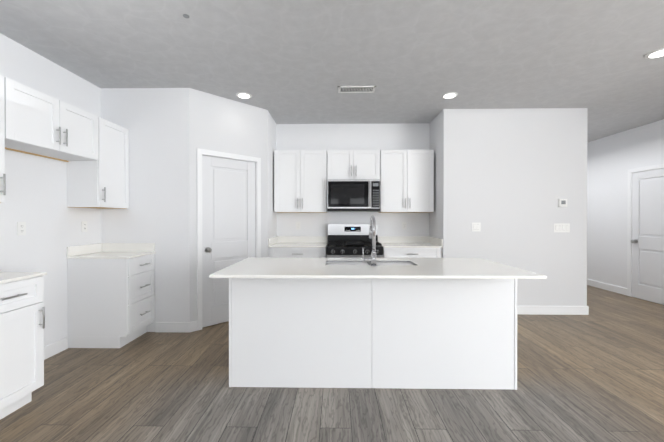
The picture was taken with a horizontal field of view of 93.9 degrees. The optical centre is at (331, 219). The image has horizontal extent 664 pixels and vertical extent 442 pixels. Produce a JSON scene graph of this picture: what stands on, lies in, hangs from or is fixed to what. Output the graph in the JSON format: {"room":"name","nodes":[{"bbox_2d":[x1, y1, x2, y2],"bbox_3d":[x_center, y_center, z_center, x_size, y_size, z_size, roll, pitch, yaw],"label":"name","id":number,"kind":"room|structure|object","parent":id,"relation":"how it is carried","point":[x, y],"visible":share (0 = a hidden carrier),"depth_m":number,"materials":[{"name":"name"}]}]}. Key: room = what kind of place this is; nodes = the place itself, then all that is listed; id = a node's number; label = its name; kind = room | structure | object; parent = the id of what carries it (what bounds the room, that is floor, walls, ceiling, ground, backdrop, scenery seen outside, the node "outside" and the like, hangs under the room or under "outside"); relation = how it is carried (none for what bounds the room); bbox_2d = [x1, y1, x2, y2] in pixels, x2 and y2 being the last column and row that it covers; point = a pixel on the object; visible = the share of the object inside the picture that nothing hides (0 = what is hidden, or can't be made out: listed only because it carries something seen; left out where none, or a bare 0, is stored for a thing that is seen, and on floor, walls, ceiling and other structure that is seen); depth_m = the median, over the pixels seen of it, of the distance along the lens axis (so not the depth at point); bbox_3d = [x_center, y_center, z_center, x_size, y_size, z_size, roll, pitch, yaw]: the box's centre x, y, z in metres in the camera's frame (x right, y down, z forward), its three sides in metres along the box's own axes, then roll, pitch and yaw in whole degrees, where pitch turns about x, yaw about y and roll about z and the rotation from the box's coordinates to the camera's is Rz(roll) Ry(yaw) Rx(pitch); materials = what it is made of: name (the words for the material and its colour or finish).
{"room":"kitchen","nodes":[
{"label":"kitchen","id":0,"kind":"room"},
{"bbox_2d":[0,33,100,346],"bbox_3d":[-2.766,-0.089,-0.596,0.120,2.780,11.260,0,0,1],"label":"wall","id":1,"kind":"structure","parent":0,"point":[36,195],"depth_m":2.87,"materials":[{"name":"paint"}]},
{"bbox_2d":[0,75,5,202],"bbox_3d":[-2.480,-0.570,1.987,0.362,0.903,0.455,0,0,1],"label":"upper cabinet","id":2,"kind":"object","parent":1,"relation":"attached to","point":[2,164],"visible":1,"depth_m":2.19,"materials":[{"name":"white paint"}]},
{"bbox_2d":[17,222,25,235],"bbox_3d":[-2.648,0.076,2.643,0.008,0.115,0.070,0,0,1],"label":"electrical outlet","id":3,"kind":"object","parent":1,"relation":"attached to","point":[21,228],"visible":1,"depth_m":2.64,"materials":[{"name":"white plastic"}]},
{"bbox_2d":[4,77,98,161],"bbox_3d":[-2.469,-0.798,2.651,0.362,0.452,0.866,0,0,1],"label":"upper cabinet","id":4,"kind":"object","parent":1,"relation":"attached to","point":[39,123],"visible":0.98,"depth_m":2.56,"materials":[{"name":"white paint"}]},
{"bbox_2d":[44,337,67,359],"bbox_3d":[-2.645,1.228,2.656,0.014,0.115,0.865,0,0,1],"label":"baseboard","id":5,"kind":"structure","parent":1,"relation":"attached to","point":[56,347],"depth_m":2.95,"materials":[{"name":"white paint"}]},
{"bbox_2d":[82,221,86,231],"bbox_3d":[-2.637,0.073,3.303,0.008,0.115,0.070,0,0,1],"label":"electrical outlet","id":6,"kind":"object","parent":1,"relation":"attached to","point":[84,226],"visible":1,"depth_m":3.30,"materials":[{"name":"white plastic"}]},
{"bbox_2d":[67,117,128,208],"bbox_3d":[-2.458,-0.576,3.311,0.362,0.903,0.445,0,0,1],"label":"upper cabinet","id":7,"kind":"object","parent":1,"relation":"attached to","point":[102,182],"visible":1,"depth_m":3.17,"materials":[{"name":"white paint"}]},
{"bbox_2d":[101,88,189,331],"bbox_3d":[-2.129,-0.108,3.592,1.015,2.780,0.115,0,0,1],"label":"wall","id":8,"kind":"structure","parent":0,"point":[155,121],"depth_m":3.53,"materials":[{"name":"white paint"}]},
{"bbox_2d":[156,322,189,332],"bbox_3d":[-1.813,1.225,3.528,0.391,0.115,0.014,0,0,1],"label":"baseboard","id":9,"kind":"structure","parent":8,"relation":"attached to","point":[184,327],"depth_m":3.52,"materials":[{"name":"white paint"}]},
{"bbox_2d":[189,88,267,321],"bbox_3d":[-1.293,-0.110,3.925,1.030,2.780,0.115,0,0,-44],"label":"wall","id":10,"kind":"structure","parent":0,"point":[220,124],"depth_m":3.78,"materials":[{"name":"paint"}]},
{"bbox_2d":[190,321,196,331],"bbox_3d":[-1.245,1.223,3.888,1.038,0.115,0.014,0,0,-44],"label":"baseboard","id":11,"kind":"structure","parent":10,"relation":"attached to","point":[193,326],"depth_m":3.55,"materials":[{"name":"white paint"}]},
{"bbox_2d":[202,155,254,327],"bbox_3d":[-1.266,0.257,3.877,0.708,2.032,0.108,0,0,-44],"label":"pantry door","id":12,"kind":"structure","parent":10,"relation":"in","point":[228,212],"depth_m":3.83,"materials":[{"name":"white paint"}]},
{"bbox_2d":[197,148,260,330],"bbox_3d":[-1.298,0.228,3.911,0.836,2.105,0.131,0,0,-44],"label":"door frame","id":13,"kind":"structure","parent":10,"relation":"attached to","point":[211,153],"depth_m":3.61,"materials":[{"name":"white paint"}]},
{"bbox_2d":[267,110,276,238],"bbox_3d":[-0.935,-0.113,4.564,0.115,2.780,0.642,0,0,1],"label":"wall","id":14,"kind":"structure","parent":0,"point":[271,148],"depth_m":4.50,"materials":[{"name":"paint"}]},
{"bbox_2d":[0,285,663,441],"bbox_3d":[1.106,1.317,1.317,8.000,0.050,15.400,0,0,1],"label":"floor","id":15,"kind":"structure","parent":0,"point":[596,374],"depth_m":2.22,"materials":[{"name":"brown wood"}]},
{"bbox_2d":[0,276,44,419],"bbox_3d":[-2.333,0.842,1.973,0.657,0.895,0.458,0,0,1],"label":"base cabinet","id":16,"kind":"object","parent":15,"relation":"on","point":[22,317],"visible":0.96,"depth_m":2.05,"materials":[{"name":"white paint"}]},
{"bbox_2d":[68,254,154,347],"bbox_3d":[-2.311,0.836,3.315,0.657,0.895,0.445,0,0,1],"label":"base cabinet","id":17,"kind":"object","parent":15,"relation":"on","point":[111,303],"visible":1,"depth_m":3.10,"materials":[{"name":"white paint"}]},
{"bbox_2d":[66,243,155,258],"bbox_3d":[-2.325,0.328,3.307,0.630,0.120,0.460,0,0,1],"label":"countertop","id":18,"kind":"structure","parent":17,"relation":"on","point":[112,251],"depth_m":3.37,"materials":[{"name":"stone"}]},
{"bbox_2d":[270,247,326,257],"bbox_3d":[-0.465,0.830,4.551,0.775,0.895,0.657,0,0,1],"label":"base cabinet","id":19,"kind":"object","parent":15,"relation":"on","point":[301,252],"visible":0.15,"depth_m":4.26,"materials":[{"name":"white paint"}]},
{"bbox_2d":[268,236,327,247],"bbox_3d":[-0.475,0.322,4.562,0.801,0.120,0.630,0,0,1],"label":"countertop","id":20,"kind":"structure","parent":19,"relation":"on","point":[298,242],"depth_m":4.84,"materials":[{"name":"stone"}]},
{"bbox_2d":[327,224,382,257],"bbox_3d":[0.313,0.673,4.467,0.762,1.210,0.752,0,0,1],"label":"gas range","id":21,"kind":"object","parent":15,"relation":"on","point":[348,240],"visible":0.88,"depth_m":4.47,"materials":[{"name":"silver metal"}]},
{"bbox_2d":[229,280,516,389],"bbox_3d":[0.310,0.838,2.709,2.194,0.895,0.698,0,0,1],"label":"kitchen island","id":22,"kind":"object","parent":15,"relation":"on","point":[373,321],"depth_m":2.36,"materials":[{"name":"white paint"}]},
{"bbox_2d":[209,257,546,279],"bbox_3d":[0.306,0.382,2.546,2.260,0.020,0.940,0,0,1],"label":"island countertop","id":23,"kind":"structure","parent":22,"relation":"on","point":[251,268],"depth_m":2.35,"materials":[{"name":"white stone"}]},
{"bbox_2d":[361,216,376,267],"bbox_3d":[0.304,0.169,2.558,0.119,0.405,0.210,0,0,1],"label":"faucet","id":24,"kind":"object","parent":23,"relation":"on","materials":[{"name":"silver metal"}]},
{"bbox_2d":[329,260,408,263],"bbox_3d":[0.329,0.484,2.684,0.756,0.220,0.301,0,0,1],"label":"sink","id":25,"kind":"object","parent":23,"relation":"in","point":[330,261],"depth_m":2.83,"materials":[{"name":"silver metal"}]},
{"bbox_2d":[383,248,439,257],"bbox_3d":[1.099,0.830,4.525,0.775,0.895,0.657,0,0,1],"label":"base cabinet","id":26,"kind":"object","parent":15,"relation":"on","point":[411,252],"visible":0.15,"depth_m":4.24,"materials":[{"name":"white paint"}]},
{"bbox_2d":[378,236,442,247],"bbox_3d":[1.112,0.323,4.536,0.808,0.120,0.630,0,0,1],"label":"countertop","id":27,"kind":"structure","parent":26,"relation":"on","point":[408,242],"depth_m":4.72,"materials":[{"name":"stone"}]},
{"bbox_2d":[429,108,587,305],"bbox_3d":[2.480,-0.113,4.538,1.923,2.780,0.700,0,0,1],"label":"wall block","id":28,"kind":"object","parent":15,"relation":"on","point":[507,179],"visible":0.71,"depth_m":4.19,"materials":[{"name":"paint"}]},
{"bbox_2d":[472,223,480,230],"bbox_3d":[1.953,0.099,4.193,0.118,0.120,0.010,0,0,1],"label":"light switch","id":29,"kind":"object","parent":28,"relation":"attached to","point":[476,226],"visible":1,"depth_m":4.19,"materials":[{"name":"white plastic"}]},
{"bbox_2d":[554,223,569,231],"bbox_3d":[3.096,0.111,4.174,0.210,0.120,0.010,0,0,1],"label":"light switch","id":30,"kind":"object","parent":28,"relation":"attached to","point":[561,227],"visible":1,"depth_m":4.17,"materials":[{"name":"white plastic"}]},
{"bbox_2d":[558,199,566,206],"bbox_3d":[3.103,-0.227,4.165,0.104,0.104,0.024,0,0,1],"label":"thermostat","id":31,"kind":"object","parent":28,"relation":"attached to","point":[562,202],"visible":1,"depth_m":4.16,"materials":[{"name":"white plastic"}]},
{"bbox_2d":[517,306,588,314],"bbox_3d":[2.475,1.222,4.189,1.951,0.115,0.016,0,0,1],"label":"baseboard","id":32,"kind":"structure","parent":15,"relation":"on","point":[531,310],"depth_m":4.17,"materials":[{"name":"white paint"}]},
{"bbox_3d":[-2.344,0.845,1.311,0.657,0.895,0.858,0,0,1],"label":"base cabinet","id":33,"kind":"object","parent":15,"relation":"on","visible":0},
{"bbox_2d":[0,272,46,283],"bbox_3d":[-2.353,0.336,1.540,0.630,0.120,1.342,0,0,1],"label":"countertop","id":34,"kind":"structure","parent":33,"relation":"on","point":[6,277],"depth_m":2.07,"materials":[{"name":"stone"}]},
{"bbox_2d":[0,0,663,141],"bbox_3d":[1.106,-1.538,1.304,8.000,0.100,15.400,0,0,1],"label":"ceiling","id":35,"kind":"structure","parent":0,"point":[299,61],"depth_m":2.77,"materials":[{"name":"white paint"}]},
{"bbox_2d":[236,92,251,98],"bbox_3d":[-1.060,-1.493,3.730,0.184,0.012,0.184,0,0,1],"label":"recessed light","id":36,"kind":"object","parent":35,"relation":"in","point":[244,95],"visible":1,"depth_m":3.71,"materials":[{"name":"white plastic"}]},
{"bbox_2d":[338,86,375,92],"bbox_3d":[0.283,-1.494,3.558,0.420,0.008,0.170,0,0,1],"label":"ceiling vent","id":37,"kind":"object","parent":35,"relation":"in","point":[356,89],"visible":1,"depth_m":3.55,"materials":[{"name":"white plastic"}]},
{"bbox_2d":[442,92,457,98],"bbox_3d":[1.416,-1.493,3.730,0.184,0.012,0.184,0,0,1],"label":"recessed light","id":38,"kind":"object","parent":35,"relation":"in","point":[448,95],"visible":1,"depth_m":3.71,"materials":[{"name":"white plastic"}]},
{"bbox_2d":[645,48,663,58],"bbox_3d":[2.931,-1.488,2.775,0.184,0.012,0.184,0,0,1],"label":"recessed light","id":39,"kind":"object","parent":35,"relation":"in","point":[657,53],"visible":1,"depth_m":2.78,"materials":[{"name":"white plastic"}]},
{"bbox_2d":[277,123,429,235],"bbox_3d":[0.356,-0.114,4.923,6.182,2.780,0.120,0,0,1],"label":"wall","id":40,"kind":"structure","parent":0,"point":[408,136],"depth_m":4.86,"materials":[{"name":"paint"}]},
{"bbox_2d":[274,150,326,212],"bbox_3d":[-0.463,-0.567,4.692,0.775,0.913,0.362,0,0,1],"label":"upper cabinet","id":41,"kind":"object","parent":40,"relation":"attached to","point":[300,181],"visible":0.96,"depth_m":4.56,"materials":[{"name":"white paint"}]},
{"bbox_2d":[327,150,379,178],"bbox_3d":[0.319,-0.806,4.678,0.771,0.435,0.362,0,0,1],"label":"upper cabinet","id":42,"kind":"object","parent":40,"relation":"attached to","point":[353,164],"visible":0.77,"depth_m":4.54,"materials":[{"name":"white paint"}]},
{"bbox_2d":[327,179,379,211],"bbox_3d":[0.316,-0.355,4.629,0.762,0.460,0.464,0,0,1],"label":"microwave","id":43,"kind":"object","parent":42,"relation":"attached to","point":[353,195],"visible":1,"depth_m":4.46,"materials":[{"name":"silver metal"}]},
{"bbox_2d":[378,150,433,212],"bbox_3d":[1.101,-0.567,4.666,0.775,0.913,0.362,0,0,1],"label":"upper cabinet","id":44,"kind":"object","parent":40,"relation":"attached to","point":[406,181],"visible":1,"depth_m":4.53,"materials":[{"name":"white paint"}]},
{"bbox_2d":[587,119,663,303],"bbox_3d":[4.966,-0.098,1.247,0.120,2.780,15.200,0,0,1],"label":"wall","id":45,"kind":"structure","parent":0,"point":[612,159],"depth_m":5.48,"materials":[{"name":"paint"}]},
{"bbox_2d":[587,279,626,294],"bbox_3d":[4.993,1.209,6.968,0.014,0.115,3.570,0,0,1],"label":"baseboard","id":46,"kind":"structure","parent":45,"relation":"attached to","point":[613,288],"depth_m":5.58,"materials":[{"name":"white paint"}]},
{"bbox_2d":[627,164,663,296],"bbox_3d":[4.948,0.221,4.707,0.030,2.111,0.953,0,0,1],"label":"door frame","id":47,"kind":"structure","parent":45,"relation":"attached to","point":[629,234],"depth_m":5.13,"materials":[{"name":"white paint"}]},
{"bbox_2d":[631,169,663,304],"bbox_3d":[4.914,0.253,4.708,0.093,2.032,0.813,0,0,1],"label":"hall door","id":48,"kind":"structure","parent":45,"relation":"in","point":[647,241],"depth_m":4.84,"materials":[{"name":"white paint"}]}
]}

